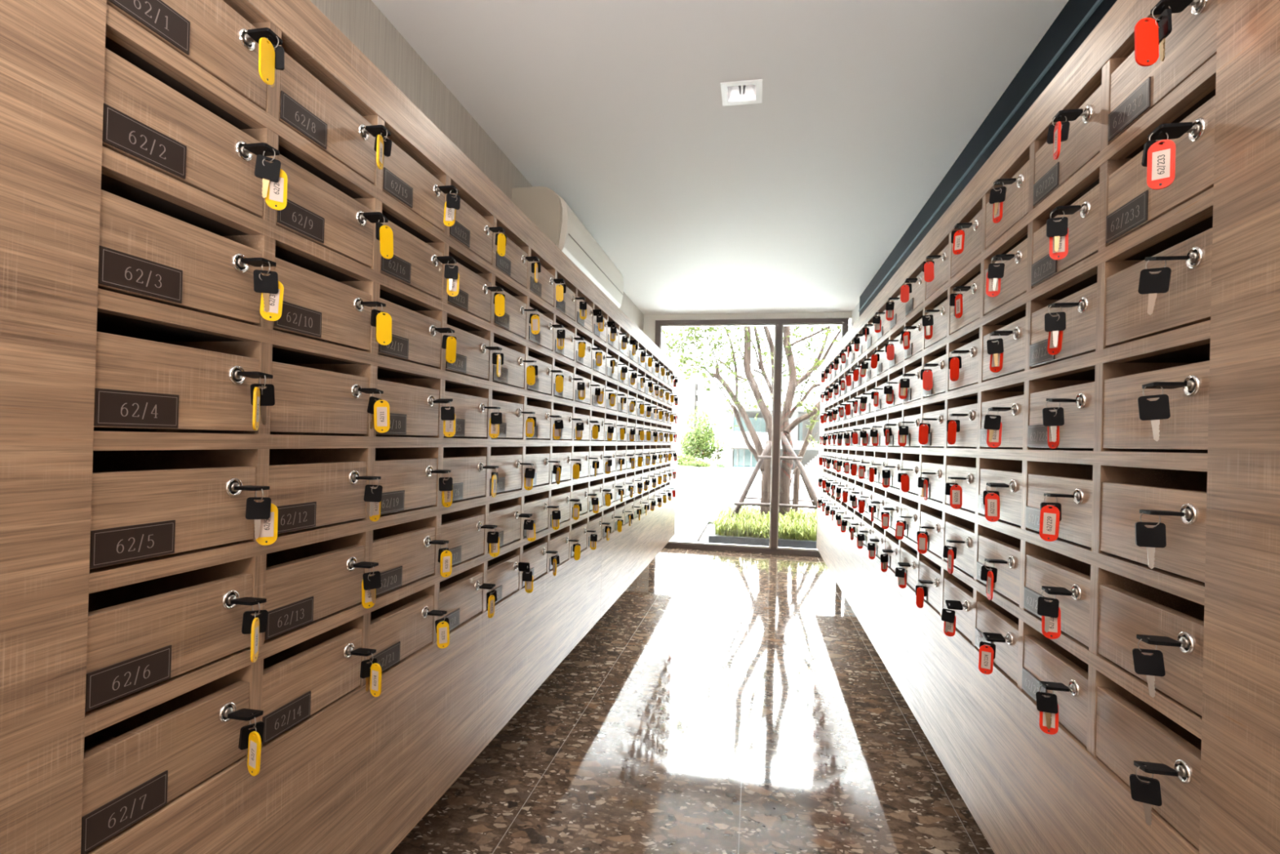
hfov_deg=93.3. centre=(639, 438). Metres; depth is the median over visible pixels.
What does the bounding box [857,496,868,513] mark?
bunch
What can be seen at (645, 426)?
mailbox
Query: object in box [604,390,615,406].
bunch
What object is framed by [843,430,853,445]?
bunch
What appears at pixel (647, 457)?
bunch
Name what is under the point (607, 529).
bunch
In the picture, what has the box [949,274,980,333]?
mailbox
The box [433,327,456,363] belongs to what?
bunch
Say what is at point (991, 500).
bunch
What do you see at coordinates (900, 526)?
bunch
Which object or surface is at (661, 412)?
bunch
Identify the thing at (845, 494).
bunch
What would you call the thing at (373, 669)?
bunch
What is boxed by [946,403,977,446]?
mailbox
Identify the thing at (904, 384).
bunch
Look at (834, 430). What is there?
mailbox
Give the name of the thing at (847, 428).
mailbox
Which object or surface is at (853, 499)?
bunch
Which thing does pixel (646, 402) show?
mailbox
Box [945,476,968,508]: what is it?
bunch
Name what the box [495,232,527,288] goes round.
mailbox
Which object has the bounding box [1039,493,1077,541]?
bunch
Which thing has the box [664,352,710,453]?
apartment block
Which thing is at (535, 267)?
bunch
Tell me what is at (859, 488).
mailbox
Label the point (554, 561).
bunch
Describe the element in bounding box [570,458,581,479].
bunch
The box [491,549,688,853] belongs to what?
trim
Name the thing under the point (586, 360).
mailbox
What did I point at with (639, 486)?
bunch
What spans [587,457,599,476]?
bunch
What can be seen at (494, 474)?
bunch
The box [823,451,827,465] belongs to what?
mailbox
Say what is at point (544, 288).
mailbox
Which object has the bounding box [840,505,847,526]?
mailbox
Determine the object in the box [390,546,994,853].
floor
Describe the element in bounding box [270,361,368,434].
mailbox
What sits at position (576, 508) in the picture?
bunch
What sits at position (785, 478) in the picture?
tree
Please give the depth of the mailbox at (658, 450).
4.61 m
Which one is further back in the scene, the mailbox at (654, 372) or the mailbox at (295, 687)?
the mailbox at (654, 372)
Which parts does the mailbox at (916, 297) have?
number plate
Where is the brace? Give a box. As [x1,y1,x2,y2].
[730,431,817,518]
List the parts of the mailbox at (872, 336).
number plate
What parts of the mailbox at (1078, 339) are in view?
number plate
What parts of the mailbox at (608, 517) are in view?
number plate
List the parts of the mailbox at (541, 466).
number plate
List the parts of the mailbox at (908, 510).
number plate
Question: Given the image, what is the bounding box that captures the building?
[714,401,819,469]
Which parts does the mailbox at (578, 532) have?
number plate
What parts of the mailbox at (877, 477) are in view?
number plate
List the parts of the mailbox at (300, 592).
number plate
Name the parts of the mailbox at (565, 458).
number plate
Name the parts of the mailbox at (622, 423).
number plate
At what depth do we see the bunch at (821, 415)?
4.60 m
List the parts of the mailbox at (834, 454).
door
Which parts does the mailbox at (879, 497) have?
number plate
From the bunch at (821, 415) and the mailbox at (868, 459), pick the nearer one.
the mailbox at (868, 459)
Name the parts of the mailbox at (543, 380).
number plate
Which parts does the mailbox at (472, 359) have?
number plate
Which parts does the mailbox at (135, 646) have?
number plate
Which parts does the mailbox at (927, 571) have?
number plate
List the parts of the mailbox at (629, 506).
number plate, door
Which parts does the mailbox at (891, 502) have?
number plate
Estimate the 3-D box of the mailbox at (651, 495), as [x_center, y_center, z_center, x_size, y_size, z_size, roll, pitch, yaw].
[0.082,0.449,4.375,0.024,0.108,0.236,1,0,11]
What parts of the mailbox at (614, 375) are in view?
number plate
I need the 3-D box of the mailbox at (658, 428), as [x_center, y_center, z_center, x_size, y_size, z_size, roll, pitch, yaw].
[0.143,-0.029,4.634,0.024,0.108,0.236,1,0,11]
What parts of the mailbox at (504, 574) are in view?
number plate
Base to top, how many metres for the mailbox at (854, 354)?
0.108 m
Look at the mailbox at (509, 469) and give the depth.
1.81 m
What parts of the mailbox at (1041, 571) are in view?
number plate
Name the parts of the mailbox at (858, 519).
number plate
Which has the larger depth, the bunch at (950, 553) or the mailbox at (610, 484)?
the mailbox at (610, 484)
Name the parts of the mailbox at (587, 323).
number plate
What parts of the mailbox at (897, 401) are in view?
number plate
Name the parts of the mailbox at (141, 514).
number plate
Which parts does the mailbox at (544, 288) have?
number plate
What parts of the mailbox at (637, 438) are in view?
number plate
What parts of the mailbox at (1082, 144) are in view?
number plate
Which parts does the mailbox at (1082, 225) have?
number plate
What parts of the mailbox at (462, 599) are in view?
number plate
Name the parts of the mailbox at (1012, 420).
number plate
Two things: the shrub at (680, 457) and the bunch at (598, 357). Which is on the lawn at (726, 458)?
the shrub at (680, 457)
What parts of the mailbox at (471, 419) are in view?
number plate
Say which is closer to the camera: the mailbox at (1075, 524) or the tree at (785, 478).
the mailbox at (1075, 524)
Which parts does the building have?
balcony railing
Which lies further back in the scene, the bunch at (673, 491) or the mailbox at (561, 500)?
the bunch at (673, 491)
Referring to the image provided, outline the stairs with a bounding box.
[804,453,818,473]
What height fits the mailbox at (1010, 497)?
0.108 m
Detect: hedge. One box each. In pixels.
[680,459,711,467]
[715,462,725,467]
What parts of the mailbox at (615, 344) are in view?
number plate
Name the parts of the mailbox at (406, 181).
number plate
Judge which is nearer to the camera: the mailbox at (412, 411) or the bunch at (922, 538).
the mailbox at (412, 411)
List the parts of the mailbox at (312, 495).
number plate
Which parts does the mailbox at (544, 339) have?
number plate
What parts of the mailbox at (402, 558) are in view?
number plate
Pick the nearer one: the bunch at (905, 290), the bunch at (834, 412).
the bunch at (905, 290)
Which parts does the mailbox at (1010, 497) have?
number plate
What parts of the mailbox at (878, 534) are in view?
number plate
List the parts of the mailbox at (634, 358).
number plate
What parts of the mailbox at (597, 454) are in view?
number plate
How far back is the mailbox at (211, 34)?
0.81 m
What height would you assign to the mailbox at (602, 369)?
0.108 m
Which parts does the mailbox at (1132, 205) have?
number plate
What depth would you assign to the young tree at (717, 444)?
27.79 m
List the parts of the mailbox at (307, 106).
number plate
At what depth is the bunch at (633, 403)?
3.41 m
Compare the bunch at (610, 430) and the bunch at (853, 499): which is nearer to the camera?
the bunch at (610, 430)
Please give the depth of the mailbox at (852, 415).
3.43 m
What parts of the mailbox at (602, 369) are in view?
number plate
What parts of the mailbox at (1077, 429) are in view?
number plate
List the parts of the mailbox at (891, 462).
number plate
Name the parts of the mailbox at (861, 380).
number plate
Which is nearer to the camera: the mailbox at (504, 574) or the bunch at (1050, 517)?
the bunch at (1050, 517)
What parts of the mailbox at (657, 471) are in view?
door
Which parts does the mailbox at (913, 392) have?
number plate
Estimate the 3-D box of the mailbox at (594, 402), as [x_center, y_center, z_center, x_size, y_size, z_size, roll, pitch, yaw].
[-0.198,-0.206,2.839,0.024,0.108,0.236,1,0,11]
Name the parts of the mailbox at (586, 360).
number plate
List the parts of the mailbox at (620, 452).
number plate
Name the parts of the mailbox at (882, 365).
number plate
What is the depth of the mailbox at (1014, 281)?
1.30 m
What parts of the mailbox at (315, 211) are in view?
number plate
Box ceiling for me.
[371,0,1068,315]
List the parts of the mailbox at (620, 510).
number plate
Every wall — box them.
[309,0,644,331]
[643,311,852,342]
[849,302,859,328]
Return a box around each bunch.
[226,708,264,775]
[230,596,267,662]
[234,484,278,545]
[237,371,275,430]
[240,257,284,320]
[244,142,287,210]
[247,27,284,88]
[349,647,382,697]
[351,561,381,608]
[354,475,382,521]
[356,387,390,432]
[359,301,391,345]
[361,212,393,258]
[364,124,391,169]
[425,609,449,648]
[427,539,452,577]
[429,469,453,506]
[431,398,455,436]
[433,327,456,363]
[435,256,459,296]
[437,185,460,226]
[477,582,497,617]
[479,524,499,556]
[480,465,498,497]
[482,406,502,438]
[484,346,503,377]
[485,286,505,316]
[487,226,506,256]
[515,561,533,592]
[517,513,535,541]
[519,462,535,489]
[520,411,536,437]
[521,360,537,385]
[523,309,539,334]
[524,256,541,283]
[544,551,559,575]
[546,460,561,484]
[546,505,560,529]
[548,415,563,439]
[549,369,564,392]
[551,278,566,302]
[551,324,565,349]
[567,539,580,559]
[568,498,582,519]
[570,417,583,439]
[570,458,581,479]
[571,377,585,399]
[573,297,586,319]
[573,337,586,357]
[585,530,597,549]
[586,493,599,513]
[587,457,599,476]
[588,420,599,439]
[590,347,602,366]
[591,309,604,331]
[591,384,604,404]
[601,488,612,506]
[601,522,611,540]
[602,456,612,473]
[604,356,615,373]
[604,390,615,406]
[604,422,613,440]
[605,321,616,341]
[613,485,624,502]
[613,515,622,532]
[614,455,624,471]
[616,394,626,409]
[617,333,627,349]
[617,364,626,380]
[617,424,626,439]
[623,511,633,525]
[625,453,635,468]
[626,426,635,441]
[626,482,633,497]
[627,369,636,384]
[627,398,635,412]
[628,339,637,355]
[633,480,642,493]
[633,506,641,519]
[634,453,643,466]
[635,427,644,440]
[636,401,644,413]
[637,374,645,388]
[638,348,645,362]
[640,502,648,515]
[641,477,649,490]
[642,453,650,465]
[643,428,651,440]
[644,379,653,392]
[644,404,651,417]
[645,355,653,366]
[648,498,655,511]
[649,429,657,441]
[649,475,656,488]
[650,452,657,464]
[651,406,657,417]
[653,360,659,373]
[653,383,658,395]
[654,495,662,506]
[656,430,662,441]
[656,452,662,463]
[656,473,662,484]
[657,408,663,419]
[658,386,664,397]
[659,364,664,375]
[660,492,666,502]
[661,431,668,441]
[661,471,666,482]
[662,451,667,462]
[663,410,668,421]
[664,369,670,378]
[664,390,669,399]
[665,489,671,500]
[666,431,672,441]
[666,451,671,461]
[666,471,671,480]
[668,412,673,422]
[669,392,674,402]
[669,469,675,479]
[670,488,675,497]
[671,413,677,423]
[671,450,676,460]
[672,432,676,441]
[673,377,678,386]
[673,395,677,404]
[817,475,824,486]
[817,497,825,507]
[818,454,825,465]
[819,413,823,423]
[819,434,826,444]
[820,391,824,402]
[821,371,824,382]
[821,499,829,511]
[822,411,827,422]
[822,433,831,444]
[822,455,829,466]
[822,477,826,488]
[824,366,829,378]
[824,388,829,400]
[825,480,834,492]
[825,503,833,515]
[826,456,834,468]
[827,385,833,398]
[827,408,833,422]
[827,432,833,444]
[828,361,834,373]
[830,482,839,495]
[830,507,839,520]
[831,406,838,420]
[831,431,839,444]
[831,457,839,470]
[832,381,839,395]
[833,355,839,369]
[835,457,844,471]
[835,484,844,498]
[835,511,844,526]
[837,404,844,417]
[837,431,845,445]
[839,377,845,390]
[840,349,846,363]
[840,516,852,532]
[842,488,851,502]
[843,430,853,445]
[843,459,853,473]
[844,400,852,415]
[845,342,853,357]
[845,371,853,386]
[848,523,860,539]
[849,460,860,475]
[849,491,860,508]
[850,428,862,444]
[852,397,860,413]
[853,333,864,351]
[853,365,860,381]
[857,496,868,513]
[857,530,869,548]
[858,462,869,479]
[859,358,871,377]
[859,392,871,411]
[860,427,871,445]
[862,324,874,341]
[867,538,880,559]
[868,501,881,521]
[869,463,883,482]
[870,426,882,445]
[871,350,884,368]
[871,387,884,406]
[872,312,885,333]
[880,506,896,528]
[880,549,895,572]
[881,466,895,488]
[883,423,897,444]
[884,339,900,359]
[884,382,897,404]
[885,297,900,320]
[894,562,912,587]
[895,515,914,539]
[897,421,915,446]
[897,468,915,492]
[898,373,917,399]
[900,278,919,302]
[901,325,918,349]
[915,579,935,608]
[916,525,936,553]
[917,471,937,500]
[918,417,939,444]
[920,363,940,390]
[922,255,942,282]
[922,309,942,339]
[941,600,965,636]
[942,539,967,573]
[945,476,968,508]
[946,413,970,444]
[948,350,971,381]
[949,285,973,318]
[951,222,974,254]
[978,631,1008,674]
[980,558,1010,599]
[982,482,1012,521]
[983,407,1013,447]
[986,253,1017,297]
[986,330,1015,372]
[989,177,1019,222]
[1035,680,1072,734]
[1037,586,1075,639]
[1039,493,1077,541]
[1042,398,1079,448]
[1044,302,1081,355]
[1046,108,1085,159]
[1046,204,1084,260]
[1128,760,1182,825]
[1132,634,1184,697]
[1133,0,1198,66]
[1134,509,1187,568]
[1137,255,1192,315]
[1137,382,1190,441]
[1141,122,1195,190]
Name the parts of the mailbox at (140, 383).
number plate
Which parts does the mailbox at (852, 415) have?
number plate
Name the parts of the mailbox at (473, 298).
number plate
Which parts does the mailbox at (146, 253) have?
number plate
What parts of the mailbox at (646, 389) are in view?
number plate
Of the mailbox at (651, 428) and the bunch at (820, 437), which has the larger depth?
the bunch at (820, 437)
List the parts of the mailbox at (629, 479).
number plate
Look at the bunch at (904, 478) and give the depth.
2.03 m
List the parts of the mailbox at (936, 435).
number plate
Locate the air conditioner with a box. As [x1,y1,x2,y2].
[511,186,623,308]
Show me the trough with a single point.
(703, 536)
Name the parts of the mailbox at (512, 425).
number plate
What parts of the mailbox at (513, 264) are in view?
number plate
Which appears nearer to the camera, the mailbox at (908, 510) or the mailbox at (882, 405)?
the mailbox at (908, 510)
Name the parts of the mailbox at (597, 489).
number plate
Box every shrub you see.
[676,453,693,466]
[678,406,724,462]
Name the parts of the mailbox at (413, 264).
number plate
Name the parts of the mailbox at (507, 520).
number plate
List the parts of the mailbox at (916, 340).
number plate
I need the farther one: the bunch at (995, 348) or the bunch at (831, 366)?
the bunch at (831, 366)
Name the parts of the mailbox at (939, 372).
number plate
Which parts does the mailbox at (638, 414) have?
number plate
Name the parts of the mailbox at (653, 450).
door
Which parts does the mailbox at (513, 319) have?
number plate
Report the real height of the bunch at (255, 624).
0.082 m
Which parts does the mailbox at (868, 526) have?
number plate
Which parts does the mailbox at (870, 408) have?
number plate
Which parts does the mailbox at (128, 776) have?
number plate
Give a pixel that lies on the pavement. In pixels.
(697, 491)
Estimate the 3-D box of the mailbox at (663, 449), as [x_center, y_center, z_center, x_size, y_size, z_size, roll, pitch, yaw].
[0.189,0.134,4.890,0.024,0.108,0.236,1,0,11]
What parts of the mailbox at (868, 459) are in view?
number plate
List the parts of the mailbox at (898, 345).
number plate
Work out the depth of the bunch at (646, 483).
3.93 m
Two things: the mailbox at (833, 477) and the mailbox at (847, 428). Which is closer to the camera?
the mailbox at (847, 428)
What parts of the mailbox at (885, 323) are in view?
number plate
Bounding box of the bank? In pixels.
[676,466,736,470]
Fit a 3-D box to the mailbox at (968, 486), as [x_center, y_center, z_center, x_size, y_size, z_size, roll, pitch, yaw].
[0.854,0.128,1.599,0.024,0.108,0.236,1,0,11]
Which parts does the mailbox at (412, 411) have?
number plate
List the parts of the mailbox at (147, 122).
number plate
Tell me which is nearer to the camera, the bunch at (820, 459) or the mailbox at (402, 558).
the mailbox at (402, 558)
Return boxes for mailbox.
[80,680,248,853]
[84,573,252,711]
[88,466,255,569]
[93,331,258,431]
[97,189,262,324]
[102,48,263,217]
[106,0,266,110]
[261,628,361,745]
[263,544,364,640]
[268,461,366,533]
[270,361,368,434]
[272,257,371,350]
[275,154,373,266]
[279,52,375,183]
[368,595,433,679]
[372,526,435,595]
[373,457,437,514]
[375,379,439,435]
[377,297,440,367]
[380,220,443,299]
[382,136,444,231]
[438,571,483,631]
[440,513,484,565]
[442,456,486,501]
[444,391,488,436]
[445,324,489,379]
[447,262,491,321]
[448,193,493,263]
[486,554,519,608]
[488,504,520,551]
[489,454,522,493]
[491,399,523,438]
[492,342,524,387]
[493,285,526,337]
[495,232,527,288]
[521,542,547,586]
[523,497,548,537]
[524,453,549,485]
[525,404,551,439]
[527,355,551,394]
[528,306,553,350]
[529,261,554,306]
[549,531,568,569]
[550,491,570,526]
[551,452,571,482]
[552,409,572,439]
[553,365,573,399]
[555,283,575,320]
[555,322,574,359]
[570,523,586,556]
[571,487,587,517]
[573,413,590,439]
[573,451,589,478]
[574,373,591,404]
[576,334,591,368]
[577,296,592,332]
[588,515,601,546]
[589,483,602,510]
[590,450,603,475]
[591,380,604,407]
[591,416,604,439]
[592,345,605,374]
[593,315,607,342]
[602,510,613,537]
[603,480,614,505]
[604,418,616,440]
[604,450,615,472]
[605,386,617,410]
[607,353,617,380]
[608,327,618,350]
[614,505,624,529]
[615,477,625,500]
[616,449,626,470]
[617,391,627,413]
[617,420,626,440]
[618,361,628,385]
[619,331,629,357]
[625,501,633,523]
[626,449,635,468]
[626,475,634,495]
[627,395,636,414]
[627,422,635,440]
[628,367,636,389]
[629,344,637,363]
[634,497,641,518]
[635,423,643,440]
[635,448,642,466]
[635,473,642,492]
[636,398,644,417]
[637,373,644,392]
[638,346,644,368]
[641,494,648,513]
[642,471,648,488]
[643,448,649,465]
[644,377,651,395]
[644,400,650,418]
[644,425,650,441]
[645,353,652,373]
[648,491,654,509]
[649,448,655,463]
[649,470,655,486]
[650,426,656,441]
[651,381,657,398]
[651,403,657,420]
[652,359,657,377]
[654,488,660,505]
[655,468,660,484]
[656,448,661,462]
[657,364,662,380]
[657,384,662,400]
[657,406,662,421]
[657,426,662,441]
[660,486,665,501]
[661,467,665,481]
[662,388,667,403]
[662,408,666,422]
[662,427,666,441]
[662,448,666,462]
[663,368,667,383]
[665,484,669,498]
[666,409,671,423]
[666,429,671,441]
[666,448,670,460]
[666,466,670,479]
[667,391,671,404]
[668,373,672,386]
[822,492,826,507]
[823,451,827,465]
[823,471,826,486]
[824,409,828,424]
[825,373,829,384]
[826,473,831,489]
[826,494,831,511]
[827,430,832,444]
[827,452,831,466]
[828,386,833,402]
[829,363,834,381]
[830,497,835,515]
[831,429,836,444]
[831,452,836,467]
[831,475,835,492]
[832,405,837,422]
[833,358,839,377]
[833,382,838,399]
[835,476,841,488]
[835,501,840,517]
[836,428,842,444]
[836,453,841,470]
[837,403,843,421]
[838,377,844,396]
[839,351,844,373]
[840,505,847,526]
[841,453,848,471]
[841,479,847,496]
[842,426,848,444]
[843,400,849,419]
[844,351,850,368]
[844,373,850,394]
[846,509,853,528]
[847,481,854,502]
[848,453,855,473]
[849,396,857,417]
[849,425,856,445]
[850,344,857,362]
[850,367,857,390]
[853,514,862,536]
[855,484,862,506]
[856,424,864,445]
[856,454,863,475]
[857,360,866,386]
[857,393,865,415]
[858,333,866,356]
[862,520,872,546]
[863,488,873,514]
[864,456,874,479]
[865,388,875,413]
[865,422,875,445]
[866,323,876,348]
[866,352,876,381]
[872,527,884,558]
[874,457,885,483]
[874,492,884,520]
[875,382,888,410]
[875,419,887,445]
[876,346,888,375]
[877,309,888,339]
[884,536,898,571]
[885,497,899,528]
[887,417,902,445]
[887,458,901,488]
[888,333,903,368]
[888,374,902,406]
[889,293,904,328]
[899,546,917,590]
[901,503,918,542]
[902,460,919,493]
[903,365,921,402]
[903,413,920,446]
[904,318,922,359]
[905,271,924,315]
[918,560,941,612]
[920,462,943,502]
[920,511,942,556]
[921,408,945,446]
[922,354,946,397]
[924,298,947,348]
[925,244,948,299]
[942,577,973,641]
[944,521,974,576]
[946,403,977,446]
[946,465,976,511]
[948,338,978,390]
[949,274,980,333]
[951,208,982,277]
[974,600,1018,683]
[976,534,1020,604]
[977,468,1022,525]
[979,395,1023,447]
[982,315,1026,380]
[983,238,1027,314]
[985,160,1029,248]
[1022,635,1088,746]
[1023,554,1090,646]
[1025,473,1092,547]
[1027,382,1094,448]
[1029,282,1097,367]
[1031,183,1099,286]
[1032,85,1101,206]
[1095,686,1200,849]
[1097,584,1204,715]
[1100,481,1206,582]
[1102,360,1209,449]
[1105,95,1215,244]
[1105,227,1212,346]
[1107,0,1217,142]
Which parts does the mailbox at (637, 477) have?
door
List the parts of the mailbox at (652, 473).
door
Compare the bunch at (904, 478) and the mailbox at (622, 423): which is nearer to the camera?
the bunch at (904, 478)
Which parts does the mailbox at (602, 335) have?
number plate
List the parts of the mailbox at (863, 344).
number plate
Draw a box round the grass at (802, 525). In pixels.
[701,498,817,540]
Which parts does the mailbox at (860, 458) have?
door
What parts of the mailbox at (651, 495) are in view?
door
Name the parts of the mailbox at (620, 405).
number plate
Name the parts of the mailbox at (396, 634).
number plate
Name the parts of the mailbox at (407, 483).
number plate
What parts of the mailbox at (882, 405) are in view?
number plate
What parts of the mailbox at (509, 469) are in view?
number plate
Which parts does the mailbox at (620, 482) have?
number plate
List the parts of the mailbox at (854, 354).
number plate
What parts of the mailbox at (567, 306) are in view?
number plate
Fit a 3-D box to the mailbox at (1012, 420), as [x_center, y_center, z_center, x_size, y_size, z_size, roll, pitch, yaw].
[0.809,-0.034,1.343,0.024,0.108,0.236,1,0,11]
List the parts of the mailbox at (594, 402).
number plate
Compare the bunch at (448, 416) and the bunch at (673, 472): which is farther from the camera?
the bunch at (673, 472)
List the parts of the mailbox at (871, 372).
number plate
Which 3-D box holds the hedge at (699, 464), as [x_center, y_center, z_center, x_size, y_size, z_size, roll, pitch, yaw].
[2.544,1.147,27.494,1.462,0.374,0.905,1,0,6]
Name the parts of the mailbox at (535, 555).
number plate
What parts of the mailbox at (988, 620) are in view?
number plate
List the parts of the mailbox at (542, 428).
number plate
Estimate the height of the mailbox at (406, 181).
0.108 m
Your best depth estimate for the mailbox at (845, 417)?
3.68 m
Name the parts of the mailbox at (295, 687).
number plate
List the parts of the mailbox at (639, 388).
number plate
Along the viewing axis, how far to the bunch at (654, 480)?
4.19 m
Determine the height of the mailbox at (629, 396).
0.108 m
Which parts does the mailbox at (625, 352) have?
number plate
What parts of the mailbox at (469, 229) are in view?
number plate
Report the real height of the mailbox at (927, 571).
0.108 m
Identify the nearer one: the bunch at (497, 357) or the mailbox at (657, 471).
the bunch at (497, 357)
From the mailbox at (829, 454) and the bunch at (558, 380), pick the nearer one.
the bunch at (558, 380)
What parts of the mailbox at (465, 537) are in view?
number plate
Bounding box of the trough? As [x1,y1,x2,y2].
[693,520,714,542]
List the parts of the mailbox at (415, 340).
number plate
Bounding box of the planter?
[708,524,817,549]
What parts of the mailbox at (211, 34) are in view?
number plate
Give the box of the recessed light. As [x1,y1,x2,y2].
[720,79,762,106]
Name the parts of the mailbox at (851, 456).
door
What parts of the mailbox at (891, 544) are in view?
number plate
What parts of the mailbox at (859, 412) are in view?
number plate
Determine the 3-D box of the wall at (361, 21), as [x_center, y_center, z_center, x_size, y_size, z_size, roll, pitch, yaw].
[-0.824,-0.132,2.604,0.100,2.555,8.600,1,0,11]
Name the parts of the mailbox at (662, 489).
door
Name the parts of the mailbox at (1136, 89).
number plate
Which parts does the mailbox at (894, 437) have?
number plate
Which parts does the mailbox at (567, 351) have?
number plate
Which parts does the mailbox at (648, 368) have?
number plate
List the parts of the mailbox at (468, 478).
number plate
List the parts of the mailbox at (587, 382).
number plate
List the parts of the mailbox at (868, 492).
number plate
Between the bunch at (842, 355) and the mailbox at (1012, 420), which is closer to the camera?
the mailbox at (1012, 420)
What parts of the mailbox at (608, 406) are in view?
number plate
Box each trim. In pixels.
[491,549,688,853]
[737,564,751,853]
[817,558,978,853]
[858,0,1102,311]
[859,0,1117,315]
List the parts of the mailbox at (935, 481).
number plate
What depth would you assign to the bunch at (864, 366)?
2.81 m
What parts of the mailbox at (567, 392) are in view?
number plate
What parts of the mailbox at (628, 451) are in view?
number plate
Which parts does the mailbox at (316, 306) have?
number plate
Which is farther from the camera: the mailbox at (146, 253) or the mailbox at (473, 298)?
the mailbox at (473, 298)
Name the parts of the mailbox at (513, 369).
number plate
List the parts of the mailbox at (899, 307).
number plate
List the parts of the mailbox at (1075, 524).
number plate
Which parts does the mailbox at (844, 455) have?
door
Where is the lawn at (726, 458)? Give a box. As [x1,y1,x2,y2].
[676,453,730,466]
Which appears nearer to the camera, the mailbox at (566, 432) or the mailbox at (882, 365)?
the mailbox at (566, 432)
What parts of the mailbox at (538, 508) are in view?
number plate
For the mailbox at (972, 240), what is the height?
0.108 m
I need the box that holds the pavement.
[670,468,817,542]
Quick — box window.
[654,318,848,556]
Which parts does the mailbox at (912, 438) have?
number plate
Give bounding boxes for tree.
[661,322,849,520]
[704,434,740,463]
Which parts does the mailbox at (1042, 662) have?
number plate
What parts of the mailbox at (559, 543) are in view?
number plate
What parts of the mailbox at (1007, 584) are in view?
number plate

